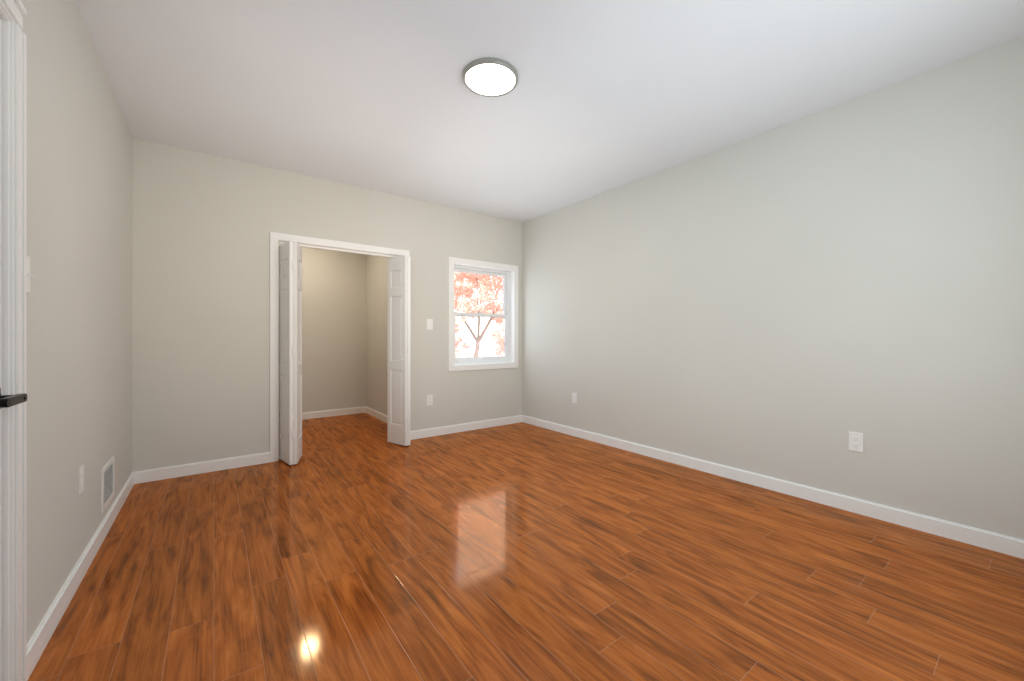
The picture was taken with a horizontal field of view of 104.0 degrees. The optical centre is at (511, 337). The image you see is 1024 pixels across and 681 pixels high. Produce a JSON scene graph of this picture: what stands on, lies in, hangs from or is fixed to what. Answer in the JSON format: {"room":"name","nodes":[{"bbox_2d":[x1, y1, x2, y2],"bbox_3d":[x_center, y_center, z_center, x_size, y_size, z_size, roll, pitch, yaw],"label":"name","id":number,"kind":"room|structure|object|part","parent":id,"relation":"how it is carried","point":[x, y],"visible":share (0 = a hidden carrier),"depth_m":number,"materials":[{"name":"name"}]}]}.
{"room":"empty bedroom","nodes":[
{"label":"empty bedroom","id":0,"kind":"room"},
{"bbox_2d":[21,0,131,643],"bbox_3d":[-2.258,-0.215,2.059,0.120,2.750,6.940,0,0,-37],"label":"wall","id":1,"kind":"structure","parent":0,"point":[79,295],"depth_m":1.82,"materials":[{"name":"beige paint"}]},
{"bbox_2d":[0,19,26,680],"bbox_3d":[-1.314,0.078,0.899,0.102,2.144,0.901,0,0,-37],"label":"entry door","id":2,"kind":"structure","parent":1,"relation":"in","point":[6,401],"depth_m":1.24,"materials":[{"name":"white paint"}]},
{"bbox_2d":[0,0,26,680],"bbox_3d":[-1.365,0.035,0.866,0.157,2.249,1.040,0,0,-37],"label":"door frame","id":3,"kind":"structure","parent":1,"relation":"attached to","point":[14,349],"depth_m":1.28,"materials":[{"name":"white wood"}]},
{"bbox_2d":[27,256,34,292],"bbox_3d":[-1.656,-0.220,1.372,0.024,0.125,0.076,0,0,-37],"label":"light switch","id":4,"kind":"object","parent":1,"relation":"attached to","point":[29,275],"visible":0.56,"depth_m":1.39,"materials":[{"name":"white plastic"}]},
{"bbox_2d":[79,465,83,494],"bbox_3d":[-2.099,0.690,1.953,0.008,0.125,0.076,0,0,-37],"label":"outlet","id":5,"kind":"object","parent":1,"relation":"attached to","point":[81,479],"visible":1,"depth_m":1.94,"materials":[{"name":"white plastic"}]},
{"bbox_2d":[27,471,138,680],"bbox_3d":[-2.318,1.113,2.251,0.014,0.095,2.320,0,0,-37],"label":"baseboard","id":6,"kind":"structure","parent":1,"relation":"attached to","point":[42,635],"depth_m":1.77,"materials":[{"name":"white wood"}]},
{"bbox_2d":[101,456,114,512],"bbox_3d":[-2.464,0.885,2.442,0.008,0.250,0.340,0,0,-37],"label":"air vent","id":7,"kind":"object","parent":1,"relation":"in","point":[107,482],"visible":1,"depth_m":2.43,"materials":[{"name":"white plastic"}]},
{"bbox_2d":[279,244,365,412],"bbox_3d":[-3.229,-0.215,5.588,2.540,2.750,0.120,0,0,-37],"label":"wall","id":8,"kind":"structure","parent":0,"point":[333,330],"depth_m":5.94,"materials":[{"name":"beige paint"}]},
{"bbox_2d":[302,407,362,419],"bbox_3d":[-3.238,1.113,5.498,2.420,0.095,0.014,0,0,-37],"label":"baseboard","id":9,"kind":"structure","parent":8,"relation":"attached to","point":[337,412],"depth_m":5.91,"materials":[{"name":"white wood"}]},
{"bbox_2d":[132,138,521,471],"bbox_3d":[-1.482,-0.215,4.414,4.180,2.750,0.150,0,0,-37],"label":"wall","id":10,"kind":"structure","parent":0,"point":[204,225],"depth_m":3.59,"materials":[{"name":"beige paint"}]},
{"bbox_2d":[139,452,269,482],"bbox_3d":[-2.624,1.113,3.461,0.910,0.095,0.014,0,0,-37],"label":"baseboard","id":11,"kind":"structure","parent":10,"relation":"attached to","point":[156,474],"depth_m":3.43,"materials":[{"name":"white wood"}]},
{"bbox_2d":[279,241,301,464],"bbox_3d":[-2.055,0.136,3.752,0.199,2.024,0.312,0,0,-37],"label":"bifold door","id":12,"kind":"structure","parent":10,"relation":"in","point":[290,352],"depth_m":3.68,"materials":[{"name":"white paint"}]},
{"bbox_2d":[270,232,408,461],"bbox_3d":[-1.762,0.085,4.205,1.360,2.150,0.182,0,0,-37],"label":"trim","id":13,"kind":"structure","parent":10,"relation":"attached to","point":[276,239],"depth_m":3.76,"materials":[{"name":"white wood"}]},
{"bbox_2d":[387,256,409,445],"bbox_3d":[-1.229,0.136,4.364,0.167,2.024,0.314,0,0,-37],"label":"bifold door","id":14,"kind":"structure","parent":10,"relation":"in","point":[398,350],"depth_m":4.32,"materials":[{"name":"white paint"}]},
{"bbox_2d":[427,394,432,405],"bbox_3d":[-0.966,0.730,4.701,0.076,0.125,0.008,0,0,-37],"label":"outlet","id":15,"kind":"object","parent":10,"relation":"attached to","point":[429,399],"visible":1,"depth_m":4.70,"materials":[{"name":"white plastic"}]},
{"bbox_2d":[427,319,432,329],"bbox_3d":[-0.965,-0.160,4.700,0.076,0.125,0.010,0,0,-37],"label":"light switch","id":16,"kind":"object","parent":10,"relation":"attached to","point":[429,324],"visible":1,"depth_m":4.70,"materials":[{"name":"white plastic"}]},
{"bbox_2d":[410,415,522,439],"bbox_3d":[-0.527,1.113,5.024,1.600,0.095,0.014,0,0,-37],"label":"baseboard","id":17,"kind":"structure","parent":10,"relation":"attached to","point":[424,433],"depth_m":4.96,"materials":[{"name":"white wood"}]},
{"bbox_2d":[448,257,517,370],"bbox_3d":[-0.387,-0.290,5.221,1.060,1.390,0.166,0,0,-37],"label":"window","id":18,"kind":"structure","parent":10,"relation":"in","point":[513,271],"depth_m":5.27,"materials":[{"name":"white"}]},
{"bbox_3d":[-0.416,-0.292,5.260,0.780,1.106,0.032,0,0,-37],"label":"glass","id":19,"kind":"part","parent":18,"relation":"part of","materials":[{"name":"clear glass"}]},
{"bbox_3d":[-0.416,-0.290,5.261,0.910,1.240,0.067,0,0,-37],"label":"window sash","id":20,"kind":"part","parent":18,"relation":"part of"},
{"bbox_2d":[366,255,390,415],"bbox_3d":[-1.671,-0.215,5.521,0.120,2.750,1.850,0,0,-37],"label":"wall","id":21,"kind":"structure","parent":0,"point":[376,333],"depth_m":5.83,"materials":[{"name":"beige paint"}]},
{"bbox_2d":[363,406,386,422],"bbox_3d":[-1.712,1.113,5.465,0.014,0.095,1.810,0,0,-37],"label":"baseboard","id":22,"kind":"structure","parent":21,"relation":"attached to","point":[376,414],"depth_m":5.82,"materials":[{"name":"white wood"}]},
{"bbox_2d":[28,413,1023,680],"bbox_3d":[-0.630,1.210,3.272,4.180,0.100,6.940,0,0,-37],"label":"floor","id":23,"kind":"structure","parent":0,"point":[354,547],"depth_m":1.92,"materials":[{"name":"laminate"}]},
{"bbox_2d":[76,0,1023,222],"bbox_3d":[-0.630,-1.640,3.272,4.180,0.100,6.940,0,0,-37],"label":"ceiling","id":24,"kind":"structure","parent":0,"point":[603,96],"depth_m":2.44,"materials":[{"name":"white paint"}]},
{"bbox_2d":[463,57,517,96],"bbox_3d":[-0.131,-1.577,2.434,0.336,0.026,0.336,0,0,-37],"label":"ceiling light","id":25,"kind":"object","parent":24,"relation":"in","point":[490,77],"visible":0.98,"depth_m":2.40,"materials":[{"name":"white glass"}]},
{"bbox_2d":[522,36,1023,539],"bbox_3d":[1.586,-0.215,3.695,0.120,2.750,4.970,0,0,-37],"label":"wall","id":26,"kind":"structure","parent":0,"point":[798,302],"depth_m":2.79,"materials":[{"name":"beige paint"}]},
{"bbox_2d":[572,392,576,403],"bbox_3d":[0.737,0.710,4.727,0.008,0.125,0.076,0,0,-37],"label":"outlet","id":27,"kind":"object","parent":26,"relation":"attached to","point":[574,397],"visible":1,"depth_m":4.72,"materials":[{"name":"white plastic"}]},
{"bbox_2d":[523,415,1023,558],"bbox_3d":[1.541,1.113,3.643,0.014,0.095,4.700,0,0,-37],"label":"baseboard","id":28,"kind":"structure","parent":26,"relation":"attached to","point":[919,522],"depth_m":2.77,"materials":[{"name":"white wood"}]},
{"bbox_2d":[849,431,863,452],"bbox_3d":[2.282,0.690,2.654,0.008,0.125,0.076,0,0,-37],"label":"outlet","id":29,"kind":"object","parent":26,"relation":"attached to","point":[856,441],"visible":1,"depth_m":2.65,"materials":[{"name":"white plastic"}]},
{"label":"outside","id":30,"kind":"structure","parent":0,"visible":0},
{"bbox_2d":[483,343,503,356],"bbox_3d":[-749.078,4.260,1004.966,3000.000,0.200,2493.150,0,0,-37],"label":"ground","id":31,"kind":"structure","parent":30,"point":[492,349],"depth_m":143.93,"materials":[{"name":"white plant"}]},
{"bbox_2d":[455,327,489,357],"bbox_3d":[-6.562,1.435,26.290,6.500,5.450,8.600,0,0,-37],"label":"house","id":32,"kind":"structure","parent":31,"relation":"on","point":[470,349],"depth_m":24.02,"materials":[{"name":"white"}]},
{"bbox_2d":[457,274,501,356],"bbox_3d":[-1.181,-0.125,9.969,4.841,8.587,4.457,0,0,-37],"label":"tree","id":33,"kind":"object","parent":31,"relation":"on","point":[478,334],"depth_m":9.86,"materials":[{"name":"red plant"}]},
{"bbox_2d":[454,272,503,357],"bbox_3d":[-1.176,-2.047,9.984,5.959,5.710,5.466,0,0,-37],"label":"leaves","id":34,"kind":"object","parent":33,"relation":"attached to","point":[483,286],"depth_m":9.49,"materials":[{"name":"plant"}]}
]}

